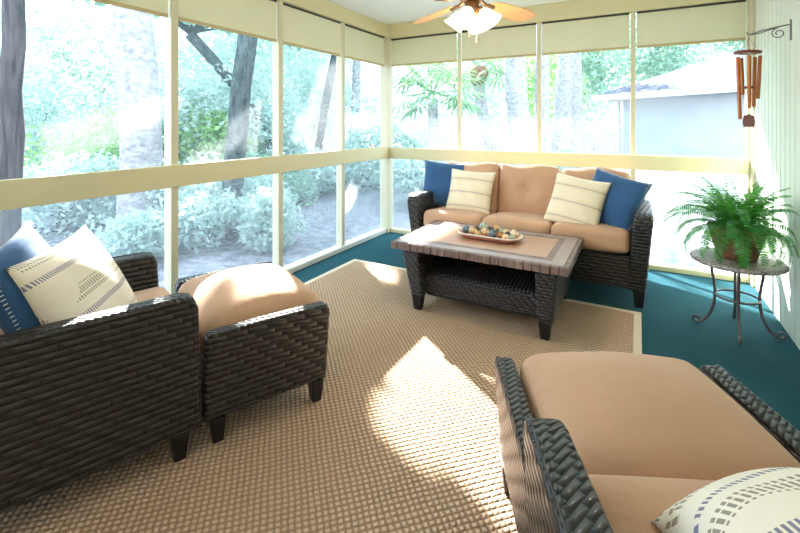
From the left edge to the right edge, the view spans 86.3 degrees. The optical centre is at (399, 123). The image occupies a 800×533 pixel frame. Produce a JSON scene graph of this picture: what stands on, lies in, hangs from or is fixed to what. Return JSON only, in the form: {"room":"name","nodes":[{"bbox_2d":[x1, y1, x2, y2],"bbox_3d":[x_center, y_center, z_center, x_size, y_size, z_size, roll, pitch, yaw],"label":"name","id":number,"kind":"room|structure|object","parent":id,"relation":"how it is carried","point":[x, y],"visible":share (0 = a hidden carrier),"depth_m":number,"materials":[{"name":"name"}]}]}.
{"room":"sunroom","nodes":[
{"label":"sunroom","id":0,"kind":"room"},
{"bbox_2d":[164,0,177,293],"bbox_3d":[-1.528,0.130,2.855,0.080,2.380,0.052,0,0,29],"label":"trim","id":1,"kind":"structure","parent":0,"point":[170,23],"depth_m":2.83,"materials":[{"name":"beige paint"}]},
{"bbox_2d":[0,146,387,210],"bbox_3d":[-1.553,0.343,2.696,0.038,0.145,5.798,0,0,29],"label":"trim","id":2,"kind":"structure","parent":0,"point":[18,193],"depth_m":2.67,"materials":[{"name":"yellow paint"}]},
{"bbox_2d":[273,0,282,266],"bbox_3d":[-1.058,0.130,3.698,0.080,2.380,0.052,0,0,29],"label":"trim","id":3,"kind":"structure","parent":0,"point":[277,46],"depth_m":3.67,"materials":[{"name":"beige paint"}]},
{"bbox_2d":[277,0,387,36],"bbox_3d":[-1.600,-1.135,2.706,0.110,0.150,5.770,0,0,29],"label":"trim","id":4,"kind":"structure","parent":0,"point":[325,8],"depth_m":4.38,"materials":[{"name":"yellow paint"}]},
{"bbox_2d":[91,0,167,17],"bbox_3d":[-1.740,-0.882,2.441,0.022,0.362,0.860,0,0,29],"label":"roller shade","id":5,"kind":"object","parent":4,"relation":"attached to","point":[155,7],"visible":1,"depth_m":2.68,"materials":[{"name":"fabric"}]},
{"bbox_2d":[178,0,276,41],"bbox_3d":[-1.278,-0.882,3.268,0.022,0.362,0.895,0,0,29],"label":"roller shade","id":6,"kind":"object","parent":4,"relation":"attached to","point":[252,18],"visible":0.87,"depth_m":3.29,"materials":[{"name":"fabric"}]},
{"bbox_2d":[283,2,340,56],"bbox_3d":[-0.826,-0.882,4.081,0.022,0.362,0.825,0,0,29],"label":"roller shade","id":7,"kind":"object","parent":4,"relation":"attached to","point":[302,28],"visible":0.86,"depth_m":4.04,"materials":[{"name":"fabric"}]},
{"bbox_2d":[345,24,383,65],"bbox_3d":[-0.396,-0.882,4.852,0.022,0.362,0.800,0,0,29],"label":"roller shade","id":8,"kind":"object","parent":4,"relation":"attached to","point":[361,45],"visible":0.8,"depth_m":4.82,"materials":[{"name":"fabric"}]},
{"bbox_2d":[283,228,386,272],"bbox_3d":[-1.607,1.295,2.701,0.102,0.050,5.754,0,0,29],"label":"trim","id":9,"kind":"structure","parent":0,"point":[300,264],"depth_m":4.29,"materials":[{"name":"white paint"}]},
{"bbox_2d":[336,22,344,245],"bbox_3d":[-0.623,0.130,4.480,0.080,2.380,0.052,0,0,29],"label":"trim","id":10,"kind":"structure","parent":0,"point":[340,61],"depth_m":4.46,"materials":[{"name":"beige paint"}]},
{"bbox_2d":[380,37,392,232],"bbox_3d":[-0.163,0.130,5.263,0.120,2.380,0.125,0,0,29],"label":"trim","id":11,"kind":"structure","parent":0,"point":[386,71],"depth_m":5.21,"materials":[{"name":"beige paint"}]},
{"bbox_2d":[327,0,571,24],"bbox_3d":[0.093,-1.285,2.072,4.705,0.150,6.510,0,0,29],"label":"ceiling","id":12,"kind":"structure","parent":0,"point":[388,12],"depth_m":4.40,"materials":[{"name":"white paint"}]},
{"bbox_2d":[413,0,534,42],"bbox_3d":[0.514,-0.865,2.716,1.356,0.690,1.409,0,0,29],"label":"ceiling fan","id":13,"kind":"object","parent":12,"relation":"hanging from","point":[473,17],"visible":1,"depth_m":2.75,"materials":[{"name":"white glass"}]},
{"bbox_2d":[457,32,461,149],"bbox_3d":[0.671,0.130,4.808,0.042,2.380,0.037,0,0,29],"label":"trim","id":14,"kind":"structure","parent":0,"point":[459,35],"depth_m":4.79,"materials":[{"name":"beige paint"}]},
{"bbox_2d":[537,22,541,151],"bbox_3d":[1.431,0.130,4.385,0.042,2.380,0.037,0,0,29],"label":"trim","id":15,"kind":"structure","parent":0,"point":[539,24],"depth_m":4.37,"materials":[{"name":"beige paint"}]},
{"bbox_2d":[292,232,799,431],"bbox_3d":[0.005,1.380,1.863,3.655,0.120,5.860,0,0,29],"label":"floor","id":16,"kind":"structure","parent":0,"point":[766,365],"depth_m":2.80,"materials":[{"name":"blue carpet"}]},
{"bbox_2d":[0,259,641,532],"bbox_3d":[-0.358,1.312,1.802,2.420,0.013,4.000,0,0,29],"label":"area rug","id":17,"kind":"object","parent":16,"relation":"on","point":[402,434],"visible":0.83,"depth_m":1.74,"materials":[{"name":"carpet"}]},
{"bbox_2d":[0,252,201,513],"bbox_3d":[-1.374,0.847,1.676,0.947,0.923,0.792,0,0,-41],"label":"armchair","id":18,"kind":"object","parent":17,"relation":"on","point":[82,396],"visible":0.94,"depth_m":1.47,"materials":[{"name":"brown wicker"}]},
{"bbox_2d":[0,221,50,333],"bbox_3d":[-1.364,0.633,1.592,0.227,0.471,0.496,0,0,-27],"label":"throw pillow","id":19,"kind":"object","parent":18,"relation":"on","point":[16,314],"visible":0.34,"depth_m":1.43,"materials":[{"name":"blue fabric"}]},
{"bbox_2d":[5,225,137,324],"bbox_3d":[-1.227,0.673,1.671,0.275,0.462,0.498,0,0,-15],"label":"throw pillow","id":20,"kind":"object","parent":18,"relation":"on","point":[77,276],"visible":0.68,"depth_m":1.56,"materials":[{"name":"beige fabric"}]},
{"bbox_2d":[0,287,170,334],"bbox_3d":[-1.308,0.899,1.733,0.772,0.225,0.574,0,0,-41],"label":"seat cushion","id":21,"kind":"object","parent":18,"relation":"on","point":[141,293],"depth_m":2.04,"materials":[{"name":"beige fabric"}]},
{"bbox_2d":[175,261,329,443],"bbox_3d":[-0.782,1.031,2.179,0.570,0.554,0.787,0,0,-36],"label":"ottoman","id":22,"kind":"object","parent":17,"relation":"on","point":[263,332],"visible":0.87,"depth_m":1.90,"materials":[{"name":"brown wicker"}]},
{"bbox_2d":[178,263,318,352],"bbox_3d":[-0.782,0.882,2.179,0.570,0.255,0.624,0,0,-36],"label":"cushion","id":23,"kind":"object","parent":22,"relation":"on","point":[229,296],"depth_m":2.02,"materials":[{"name":"beige fabric"}]},
{"bbox_2d":[391,220,582,340],"bbox_3d":[0.651,1.076,3.134,1.212,0.464,0.796,0,0,29],"label":"coffee table","id":24,"kind":"object","parent":17,"relation":"on","point":[530,276],"visible":0.91,"depth_m":2.92,"materials":[{"name":"wicker"}]},
{"bbox_2d":[426,257,536,317],"bbox_3d":[0.676,1.141,3.117,0.800,0.185,0.602,0,0,29],"label":"shelf","id":25,"kind":"object","parent":24,"relation":"attached to","point":[502,288],"depth_m":2.92,"materials":[{"name":"wicker"}]},
{"bbox_2d":[458,228,522,242],"bbox_3d":[0.660,0.823,3.147,0.474,0.043,0.234,0,0,31],"label":"serving tray","id":26,"kind":"object","parent":24,"relation":"on","point":[468,235],"visible":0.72,"depth_m":3.05,"materials":[{"name":"ceramic"}]},
{"bbox_2d":[463,225,469,233],"bbox_3d":[0.504,0.799,3.235,0.062,0.062,0.061,0,0,29],"label":"decorative ball","id":27,"kind":"object","parent":26,"relation":"on","point":[465,228],"visible":0.8,"depth_m":3.21,"materials":[{"name":"blue stone"}]},
{"bbox_2d":[469,226,476,234],"bbox_3d":[0.545,0.798,3.191,0.064,0.065,0.063,0,0,29],"label":"decorative ball","id":28,"kind":"object","parent":26,"relation":"on","point":[472,229],"visible":0.76,"depth_m":3.17,"materials":[{"name":"beige"}]},
{"bbox_2d":[480,222,487,229],"bbox_3d":[0.633,0.771,3.221,0.066,0.065,0.065,0,0,29],"label":"decorative ball","id":29,"kind":"object","parent":26,"relation":"on","point":[483,224],"visible":0.81,"depth_m":3.20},
{"bbox_2d":[481,228,488,235],"bbox_3d":[0.626,0.795,3.132,0.068,0.069,0.066,0,0,29],"label":"decorative ball","id":30,"kind":"object","parent":26,"relation":"on","point":[484,232],"visible":0.83,"depth_m":3.11,"materials":[{"name":"beige"}]},
{"bbox_2d":[488,230,496,237],"bbox_3d":[0.672,0.798,3.093,0.064,0.065,0.063,0,0,29],"label":"decorative ball","id":31,"kind":"object","parent":26,"relation":"on","point":[492,233],"visible":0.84,"depth_m":3.07,"materials":[{"name":"blue stone"}]},
{"bbox_2d":[510,229,518,238],"bbox_3d":[0.822,0.792,3.071,0.068,0.066,0.068,0,0,29],"label":"decorative ball","id":32,"kind":"object","parent":26,"relation":"on","point":[514,232],"visible":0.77,"depth_m":3.05,"materials":[{"name":"beige"}]},
{"bbox_2d":[523,415,714,532],"bbox_3d":[0.649,0.847,0.539,0.792,0.923,0.947,0,0,4],"label":"armchair","id":33,"kind":"object","parent":17,"relation":"on","point":[561,497],"visible":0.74,"depth_m":0.88,"materials":[{"name":"brown wicker"}]},
{"bbox_2d":[588,474,714,532],"bbox_3d":[0.655,0.899,0.626,0.574,0.225,0.772,0,0,4],"label":"seat cushion","id":34,"kind":"object","parent":33,"relation":"on","point":[628,503],"depth_m":0.92,"materials":[{"name":"beige fabric"}]},
{"bbox_2d":[649,467,799,532],"bbox_3d":[0.689,0.648,0.604,0.522,0.332,0.426,0,0,13],"label":"throw pillow","id":35,"kind":"object","parent":33,"relation":"on","point":[765,500],"visible":1,"depth_m":0.66,"materials":[{"name":"beige fabric"}]},
{"bbox_2d":[495,351,799,532],"bbox_3d":[0.720,1.031,1.279,0.787,0.554,0.570,0,0,4],"label":"ottoman","id":36,"kind":"object","parent":17,"relation":"on","point":[623,414],"visible":0.65,"depth_m":1.18,"materials":[{"name":"brown wicker"}]},
{"bbox_2d":[519,351,799,480],"bbox_3d":[0.720,0.882,1.279,0.624,0.255,0.570,0,0,4],"label":"cushion","id":37,"kind":"object","parent":36,"relation":"on","point":[623,414],"depth_m":1.15,"materials":[{"name":"beige fabric"}]},
{"bbox_2d":[407,161,653,307],"bbox_3d":[1.125,0.845,3.826,1.956,0.949,0.895,0,0,29],"label":"sofa","id":38,"kind":"object","parent":16,"relation":"on","point":[609,255],"visible":0.59,"depth_m":3.50,"materials":[{"name":"fabric"}]},
{"bbox_2d":[423,160,464,205],"bbox_3d":[0.449,0.595,4.214,0.488,0.468,0.218,0,0,11],"label":"throw pillow","id":39,"kind":"object","parent":38,"relation":"on","point":[437,179],"visible":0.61,"depth_m":4.17,"materials":[{"name":"blue fabric"}]},
{"bbox_2d":[423,206,494,225],"bbox_3d":[0.591,0.885,4.004,0.549,0.217,0.644,0,0,29],"label":"seat cushion","id":40,"kind":"object","parent":38,"relation":"on","point":[430,213],"depth_m":3.78,"materials":[{"name":"beige fabric"}]},
{"bbox_2d":[445,168,495,214],"bbox_3d":[0.654,0.635,3.987,0.454,0.410,0.223,0,0,22],"label":"throw pillow","id":41,"kind":"object","parent":38,"relation":"on","point":[468,190],"visible":0.93,"depth_m":3.93,"materials":[{"name":"beige fabric"}]},
{"bbox_2d":[448,161,500,212],"bbox_3d":[0.725,0.632,4.244,0.549,0.518,0.307,0,0,29],"label":"cushion","id":42,"kind":"object","parent":38,"relation":"on","point":[485,167],"depth_m":4.08,"materials":[{"name":"beige fabric"}]},
{"bbox_2d":[483,211,554,233],"bbox_3d":[1.074,0.885,3.735,0.549,0.217,0.644,0,0,29],"label":"seat cushion","id":43,"kind":"object","parent":38,"relation":"on","point":[533,221],"depth_m":3.51,"materials":[{"name":"beige fabric"}]},
{"bbox_2d":[498,164,560,214],"bbox_3d":[1.208,0.631,3.976,0.549,0.520,0.309,0,0,29],"label":"cushion","id":44,"kind":"object","parent":38,"relation":"on","point":[527,188],"depth_m":3.89,"materials":[{"name":"beige fabric"}]},
{"bbox_2d":[543,172,610,224],"bbox_3d":[1.427,0.635,3.463,0.227,0.454,0.478,0,0,-45],"label":"throw pillow","id":45,"kind":"object","parent":38,"relation":"on","point":[573,199],"visible":0.91,"depth_m":3.40,"materials":[{"name":"beige fabric"}]},
{"bbox_2d":[551,222,630,253],"bbox_3d":[1.557,0.885,3.465,0.549,0.217,0.644,0,0,29],"label":"seat cushion","id":46,"kind":"object","parent":38,"relation":"on","point":[601,238],"depth_m":3.18,"materials":[{"name":"beige fabric"}]},
{"bbox_2d":[561,167,630,180],"bbox_3d":[1.692,0.631,3.707,0.549,0.521,0.311,0,0,29],"label":"cushion","id":47,"kind":"object","parent":38,"relation":"on","point":[588,173],"depth_m":3.67,"materials":[{"name":"beige fabric"}]},
{"bbox_2d":[592,167,652,233],"bbox_3d":[1.688,0.620,3.409,0.244,0.509,0.543,0,0,-32],"label":"throw pillow","id":48,"kind":"object","parent":38,"relation":"on","point":[624,196],"visible":0.66,"depth_m":3.29,"materials":[{"name":"blue fabric"}]},
{"bbox_2d":[690,247,788,344],"bbox_3d":[2.146,1.085,2.720,0.494,0.461,0.494,0,0,34],"label":"side table","id":49,"kind":"object","parent":16,"relation":"on","point":[756,268],"visible":0.88,"depth_m":2.63,"materials":[{"name":"grey metal"}]},
{"bbox_2d":[661,174,798,269],"bbox_3d":[2.071,0.606,2.739,0.666,0.567,0.857,0,0,25],"label":"potted fern","id":50,"kind":"object","parent":49,"relation":"on","point":[738,236],"visible":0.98,"depth_m":2.61,"materials":[{"name":"plant"}]},
{"bbox_2d":[706,221,767,262],"bbox_3d":[2.146,0.751,2.720,0.316,0.205,0.316,0,0,29],"label":"pot","id":51,"kind":"object","parent":50,"relation":"on","point":[727,254],"depth_m":2.64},
{"bbox_2d":[630,12,635,180],"bbox_3d":[2.169,0.130,3.973,0.042,2.380,0.037,0,0,29],"label":"trim","id":52,"kind":"structure","parent":0,"point":[632,14],"depth_m":3.96,"materials":[{"name":"beige paint"}]},
{"bbox_2d":[755,0,799,349],"bbox_3d":[1.569,0.055,0.997,0.120,2.530,5.870,0,0,29],"label":"wall","id":53,"kind":"structure","parent":0,"point":[777,110],"depth_m":2.81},
{"bbox_2d":[391,32,456,66],"bbox_3d":[0.270,-0.872,5.027,0.853,0.342,0.022,0,0,29],"label":"roller shade","id":54,"kind":"object","parent":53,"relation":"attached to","point":[434,48],"visible":1,"depth_m":5.01,"materials":[{"name":"fabric"}]},
{"bbox_2d":[388,0,734,38],"bbox_3d":[1.402,-1.125,4.399,3.484,0.170,0.110,0,0,29],"label":"trim","id":55,"kind":"structure","parent":53,"relation":"attached to","point":[573,9],"depth_m":4.21,"materials":[{"name":"yellow paint"}]},
{"bbox_2d":[462,23,535,61],"bbox_3d":[1.049,-0.872,4.593,0.810,0.342,0.022,0,0,29],"label":"roller shade","id":56,"kind":"object","parent":55,"relation":"attached to","point":[513,41],"visible":1,"depth_m":4.57,"materials":[{"name":"fabric"}]},
{"bbox_2d":[390,227,746,282],"bbox_3d":[1.398,1.298,4.413,3.433,0.045,0.090,0,0,29],"label":"trim","id":57,"kind":"structure","parent":53,"relation":"attached to","point":[728,276],"depth_m":3.75,"materials":[{"name":"yellow paint"}]},
{"bbox_2d":[389,147,749,174],"bbox_3d":[1.388,0.352,4.365,3.475,0.135,0.037,0,0,29],"label":"trim","id":58,"kind":"structure","parent":53,"relation":"attached to","point":[741,166],"depth_m":4.12,"materials":[{"name":"yellow paint"}]},
{"bbox_2d":[542,12,628,54],"bbox_3d":[1.798,-0.872,4.175,0.785,0.342,0.022,0,0,29],"label":"roller shade","id":59,"kind":"object","parent":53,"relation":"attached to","point":[603,32],"visible":1,"depth_m":4.16,"materials":[{"name":"fabric"}]},
{"bbox_2d":[637,0,745,47],"bbox_3d":[2.541,-0.872,3.761,0.796,0.342,0.022,0,0,29],"label":"roller shade","id":60,"kind":"object","parent":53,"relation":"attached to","point":[719,21],"visible":1,"depth_m":3.74,"materials":[{"name":"fabric"}]},
{"bbox_2d":[745,0,749,283],"bbox_3d":[2.915,0.070,3.561,0.045,2.500,0.100,0,0,29],"label":"trim","id":61,"kind":"structure","parent":53,"relation":"attached to","point":[747,129],"depth_m":3.53,"materials":[{"name":"beige paint"}]},
{"bbox_2d":[750,0,754,287],"bbox_3d":[2.874,0.055,3.477,0.022,2.530,0.083,0,0,29],"label":"trim","id":62,"kind":"structure","parent":53,"relation":"attached to","point":[752,2],"depth_m":3.45,"materials":[{"name":"beige paint"}]},
{"bbox_2d":[746,19,791,40],"bbox_3d":[2.314,-0.580,2.683,0.219,0.130,0.024,0,0,29],"label":"wall bracket","id":63,"kind":"object","parent":53,"relation":"attached to","point":[790,24],"visible":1,"depth_m":2.66,"materials":[{"name":"metal"}]},
{"bbox_2d":[733,36,761,126],"bbox_3d":[2.224,-0.273,2.733,0.146,0.585,0.146,0,0,29],"label":"wind chime","id":64,"kind":"object","parent":63,"relation":"hanging from","point":[748,120],"visible":1,"depth_m":2.73,"materials":[{"name":"metal"}]},
{"label":"outside","id":65,"kind":"structure","parent":0,"visible":0},
{"bbox_2d":[24,136,744,287],"bbox_3d":[1.718,1.570,13.353,70.000,0.001,65.000,0,0,29],"label":"ground","id":66,"kind":"structure","parent":65,"point":[362,207],"depth_m":6.07,"materials":[{"name":"grey soil"}]},
{"bbox_2d":[0,0,25,246],"bbox_3d":[-4.215,-1.321,4.572,2.450,5.799,2.368,0,0,29],"label":"tree","id":67,"kind":"object","parent":66,"relation":"on","point":[13,12],"visible":0.73,"depth_m":4.54,"materials":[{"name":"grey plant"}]},
{"bbox_2d":[0,0,98,110],"bbox_3d":[-13.162,-1.997,14.204,4.414,7.151,6.054,0,0,12],"label":"shrub","id":68,"kind":"object","parent":66,"relation":"on","point":[32,2],"visible":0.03,"depth_m":14.69,"materials":[{"name":"green plant"}]},
{"bbox_2d":[0,26,117,206],"bbox_3d":[-6.979,-0.209,8.434,2.971,3.583,3.391,0,0,13],"label":"foliage","id":69,"kind":"object","parent":66,"relation":"on","point":[30,115],"visible":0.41,"depth_m":8.29,"materials":[{"name":"green plant"}]},
{"bbox_2d":[0,0,117,142],"bbox_3d":[-8.834,-1.235,11.056,3.715,5.614,4.157,0,0,29],"label":"foliage","id":70,"kind":"object","parent":66,"relation":"on","point":[71,21],"visible":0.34,"depth_m":10.83,"materials":[{"name":"green plant"}]},
{"bbox_2d":[22,148,119,240],"bbox_3d":[-4.944,0.973,6.273,1.991,1.226,1.767,0,0,-18],"label":"shrub","id":71,"kind":"object","parent":66,"relation":"on","point":[60,216],"visible":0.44,"depth_m":6.04,"materials":[{"name":"green plant"}]},
{"bbox_2d":[43,196,115,225],"bbox_3d":[-4.945,1.207,6.936,1.364,0.757,1.421,0,0,29],"label":"shrub","id":72,"kind":"object","parent":66,"relation":"on","point":[110,197],"visible":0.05,"depth_m":6.51,"materials":[{"name":"green plant"}]},
{"bbox_2d":[23,106,163,218],"bbox_3d":[-5.354,0.588,7.583,2.089,1.994,2.416,0,0,29],"label":"shrub","id":73,"kind":"object","parent":66,"relation":"on","point":[89,145],"visible":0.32,"depth_m":7.28,"materials":[{"name":"green plant"}]},
{"bbox_2d":[33,0,233,136],"bbox_3d":[-8.879,-2.176,15.376,7.179,7.507,5.638,0,0,-4],"label":"shrub","id":74,"kind":"object","parent":66,"relation":"on","point":[107,6],"visible":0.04,"depth_m":14.32,"materials":[{"name":"green plant"}]},
{"bbox_2d":[112,5,163,218],"bbox_3d":[-4.071,-1.989,5.935,3.490,7.172,3.672,0,0,29],"label":"tree","id":75,"kind":"object","parent":66,"relation":"on","point":[139,121],"visible":0.7,"depth_m":5.78,"materials":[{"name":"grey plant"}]},
{"bbox_2d":[95,208,184,257],"bbox_3d":[-2.956,1.274,4.976,0.848,0.626,1.062,0,0,7],"label":"shrub","id":76,"kind":"object","parent":66,"relation":"on","point":[134,232],"visible":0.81,"depth_m":4.68,"materials":[{"name":"green plant"}]},
{"bbox_2d":[102,56,253,163],"bbox_3d":[-4.650,0.005,8.915,2.649,3.131,2.762,0,0,29],"label":"shrub","id":77,"kind":"object","parent":66,"relation":"on","point":[191,90],"visible":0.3,"depth_m":8.65,"materials":[{"name":"green plant"}]},
{"bbox_2d":[135,150,222,214],"bbox_3d":[-3.195,1.002,6.432,1.749,1.168,1.816,0,0,29],"label":"shrub","id":78,"kind":"object","parent":66,"relation":"on","point":[181,188],"visible":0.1,"depth_m":5.92,"materials":[{"name":"green plant"}]},
{"bbox_2d":[89,4,271,156],"bbox_3d":[-5.644,-1.150,11.897,4.844,5.459,4.415,0,0,40],"label":"shrub","id":79,"kind":"object","parent":66,"relation":"on","point":[182,52],"visible":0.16,"depth_m":11.27,"materials":[{"name":"green plant"}]},
{"bbox_2d":[71,0,301,154],"bbox_3d":[-4.148,-1.651,8.709,1.738,6.544,7.053,0,0,29],"label":"tree","id":80,"kind":"object","parent":66,"relation":"on","point":[190,29],"visible":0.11,"depth_m":8.76,"materials":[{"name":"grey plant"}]},
{"bbox_2d":[161,182,248,254],"bbox_3d":[-2.592,1.182,5.572,1.269,0.810,1.182,0,0,29],"label":"shrub","id":81,"kind":"object","parent":66,"relation":"on","point":[202,215],"visible":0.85,"depth_m":5.29,"materials":[{"name":"green plant"}]},
{"bbox_2d":[160,93,266,165],"bbox_3d":[-4.088,0.462,9.032,2.139,2.238,2.206,0,0,29],"label":"shrub","id":82,"kind":"object","parent":66,"relation":"on","point":[218,148],"visible":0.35,"depth_m":8.63,"materials":[{"name":"green plant"}]},
{"bbox_2d":[219,34,257,240],"bbox_3d":[-1.820,-1.814,5.977,3.632,6.798,3.601,0,0,29],"label":"tree","id":83,"kind":"object","parent":66,"relation":"on","point":[242,75],"visible":0.56,"depth_m":5.83,"materials":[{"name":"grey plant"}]},
{"bbox_2d":[186,27,297,139],"bbox_3d":[-6.037,-2.215,16.627,4.738,7.586,6.913,0,0,-16],"label":"shrub","id":84,"kind":"object","parent":66,"relation":"on","point":[228,38],"visible":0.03,"depth_m":15.50,"materials":[{"name":"green plant"}]},
{"bbox_2d":[198,174,299,222],"bbox_3d":[-2.359,1.065,6.466,1.631,1.039,1.519,0,0,29],"label":"shrub","id":85,"kind":"object","parent":66,"relation":"on","point":[250,185],"visible":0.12,"depth_m":6.33,"materials":[{"name":"green plant"}]},
{"bbox_2d":[201,43,314,157],"bbox_3d":[-3.288,-0.101,9.972,2.510,3.368,2.979,0,0,-43],"label":"shrub","id":86,"kind":"object","parent":66,"relation":"on","point":[290,133],"visible":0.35,"depth_m":9.46,"materials":[{"name":"green plant"}]},
{"bbox_2d":[221,149,318,207],"bbox_3d":[-2.561,1.024,8.290,1.996,1.125,1.784,0,0,-8],"label":"shrub","id":87,"kind":"object","parent":66,"relation":"on","point":[288,177],"visible":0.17,"depth_m":8.10,"materials":[{"name":"green plant"}]},
{"bbox_2d":[234,186,307,252],"bbox_3d":[-1.718,1.181,5.490,1.069,0.811,1.012,0,0,29],"label":"shrub","id":88,"kind":"object","parent":66,"relation":"on","point":[255,230],"visible":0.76,"depth_m":5.16,"materials":[{"name":"green plant"}]},
{"bbox_2d":[236,34,379,151],"bbox_3d":[-3.003,-1.424,13.236,5.007,6.004,4.142,0,0,41],"label":"shrub","id":89,"kind":"object","parent":66,"relation":"on","point":[307,77],"visible":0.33,"depth_m":12.60,"materials":[{"name":"green plant"}]},
{"bbox_2d":[296,48,335,151],"bbox_3d":[-1.314,-1.718,10.384,5.172,6.665,1.589,0,0,40],"label":"tree","id":90,"kind":"object","parent":66,"relation":"on","point":[331,73],"visible":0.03,"depth_m":11.22,"materials":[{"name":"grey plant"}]},
{"bbox_2d":[284,145,355,198],"bbox_3d":[-1.929,1.035,9.489,1.886,1.103,2.111,0,0,29],"label":"shrub","id":91,"kind":"object","parent":66,"relation":"on","point":[325,176],"visible":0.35,"depth_m":8.98,"materials":[{"name":"green plant"}]},
{"bbox_2d":[270,46,379,140],"bbox_3d":[-2.665,-1.933,16.442,4.592,7.022,5.768,0,0,-7],"label":"shrub","id":92,"kind":"object","parent":66,"relation":"on","point":[298,53],"visible":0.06,"depth_m":15.85,"materials":[{"name":"green plant"}]},
{"bbox_2d":[349,60,360,148],"bbox_3d":[-1.049,-1.629,11.886,2.870,6.421,3.018,0,0,29],"label":"tree","id":93,"kind":"object","parent":66,"relation":"on","point":[356,67],"visible":0.09,"depth_m":11.82,"materials":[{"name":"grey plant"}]},
{"bbox_2d":[318,87,414,191],"bbox_3d":[-0.933,0.323,10.437,2.316,2.524,2.799,0,0,36],"label":"shrub","id":94,"kind":"object","parent":66,"relation":"on","point":[362,172],"visible":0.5,"depth_m":10.22,"materials":[{"name":"green plant"}]},
{"bbox_2d":[374,143,449,194],"bbox_3d":[0.483,0.966,7.935,1.948,1.232,1.497,0,0,29],"label":"shrub","id":95,"kind":"object","parent":66,"relation":"on","point":[408,174],"visible":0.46,"depth_m":7.65,"materials":[{"name":"green plant"}]},
{"bbox_2d":[367,68,480,184],"bbox_3d":[0.691,0.042,11.844,3.334,3.084,3.022,0,0,-7],"label":"shrub","id":96,"kind":"object","parent":66,"relation":"on","point":[420,134],"visible":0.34,"depth_m":11.45,"materials":[{"name":"green plant"}]},
{"bbox_2d":[371,61,490,161],"bbox_3d":[0.669,-0.123,9.486,2.528,3.386,2.811,0,0,-42],"label":"palm tree","id":97,"kind":"object","parent":66,"relation":"on","point":[432,104],"visible":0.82,"depth_m":9.37,"materials":[{"name":"green plant"}]},
{"bbox_2d":[418,59,531,162],"bbox_3d":[2.525,-1.328,15.056,4.064,5.814,4.076,0,0,-31],"label":"tree","id":98,"kind":"object","parent":66,"relation":"on","point":[494,100],"visible":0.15,"depth_m":14.69,"materials":[{"name":"green plant"}]},
{"bbox_2d":[439,58,530,164],"bbox_3d":[2.335,-0.550,12.117,2.654,4.380,3.071,0,0,-11],"label":"palm tree","id":99,"kind":"object","parent":66,"relation":"on","point":[486,131],"visible":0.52,"depth_m":11.88,"materials":[{"name":"green plant"}]},
{"bbox_2d":[462,141,518,165],"bbox_3d":[1.811,0.990,8.930,2.124,1.280,1.840,0,0,29],"label":"palm tree","id":100,"kind":"object","parent":66,"relation":"on","point":[495,147],"visible":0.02,"depth_m":9.19,"materials":[{"name":"green plant"}]},
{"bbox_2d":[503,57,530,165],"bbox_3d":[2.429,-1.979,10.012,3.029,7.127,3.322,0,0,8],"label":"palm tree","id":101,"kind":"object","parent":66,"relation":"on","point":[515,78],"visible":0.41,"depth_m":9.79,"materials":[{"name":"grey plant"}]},
{"bbox_2d":[472,55,590,151],"bbox_3d":[5.154,-1.822,18.548,5.988,6.804,5.434,0,0,-15],"label":"shrub","id":102,"kind":"object","parent":66,"relation":"on","point":[553,67],"visible":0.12,"depth_m":17.88,"materials":[{"name":"green plant"}]},
{"bbox_2d":[533,24,549,151],"bbox_3d":[3.621,-1.980,11.025,3.603,7.104,3.140,0,0,29],"label":"palm tree","id":103,"kind":"object","parent":66,"relation":"on","point":[545,58],"visible":0.35,"depth_m":10.82,"materials":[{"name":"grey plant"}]},
{"bbox_2d":[551,53,573,152],"bbox_3d":[5.275,-1.958,12.988,3.506,7.092,3.009,0,0,-16],"label":"palm tree","id":104,"kind":"object","parent":66,"relation":"on","point":[560,138],"visible":0.38,"depth_m":12.77,"materials":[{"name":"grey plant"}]},
{"bbox_2d":[549,147,585,171],"bbox_3d":[4.234,1.132,11.079,2.281,1.140,2.002,0,0,29],"label":"palm tree","id":105,"kind":"object","parent":66,"relation":"on","point":[561,168],"visible":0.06,"depth_m":10.71,"materials":[{"name":"green plant"}]},
{"bbox_2d":[569,53,583,167],"bbox_3d":[5.733,-2.244,13.850,3.504,7.636,3.292,0,0,29],"label":"palm tree","id":106,"kind":"object","parent":66,"relation":"on","point":[576,141],"visible":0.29,"depth_m":13.83,"materials":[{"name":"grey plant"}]},
{"bbox_2d":[549,128,622,153],"bbox_3d":[7.207,0.860,16.527,3.297,1.420,0.073,0,0,0],"label":"picket fence","id":107,"kind":"object","parent":66,"relation":"on","point":[612,134],"visible":0.25,"depth_m":16.49,"materials":[{"name":"white paint"}]},
{"bbox_2d":[529,13,653,149],"bbox_3d":[9.596,-3.064,22.733,6.849,9.284,6.737,0,0,-37],"label":"shrub","id":108,"kind":"object","parent":66,"relation":"on","point":[593,68],"visible":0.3,"depth_m":21.47,"materials":[{"name":"green plant"}]},
{"bbox_2d":[599,14,713,115],"bbox_3d":[14.401,-3.128,24.652,6.544,9.412,5.381,0,0,-29],"label":"shrub","id":109,"kind":"object","parent":66,"relation":"on","point":[676,60],"visible":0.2,"depth_m":23.51,"materials":[{"name":"green plant"}]},
{"bbox_2d":[594,48,744,181],"bbox_3d":[13.172,-0.690,11.684,8.420,4.520,12.020,0,0,-19],"label":"outbuilding","id":110,"kind":"structure","parent":66,"relation":"on","point":[692,110],"depth_m":13.22,"materials":[{"name":"grey paint"}]},
{"bbox_2d":[641,171,739,227],"bbox_3d":[4.347,1.158,6.635,1.768,0.857,1.449,0,0,14],"label":"shrub","id":111,"kind":"object","parent":66,"relation":"on","point":[665,202],"visible":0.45,"depth_m":6.52,"materials":[{"name":"green plant"}]},
{"bbox_2d":[663,40,744,64],"bbox_3d":[20.125,-3.716,26.059,8.018,10.569,7.101,0,0,29],"label":"shrub","id":112,"kind":"object","parent":66,"relation":"on","point":[725,47],"visible":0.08,"depth_m":25.66,"materials":[{"name":"green plant"}]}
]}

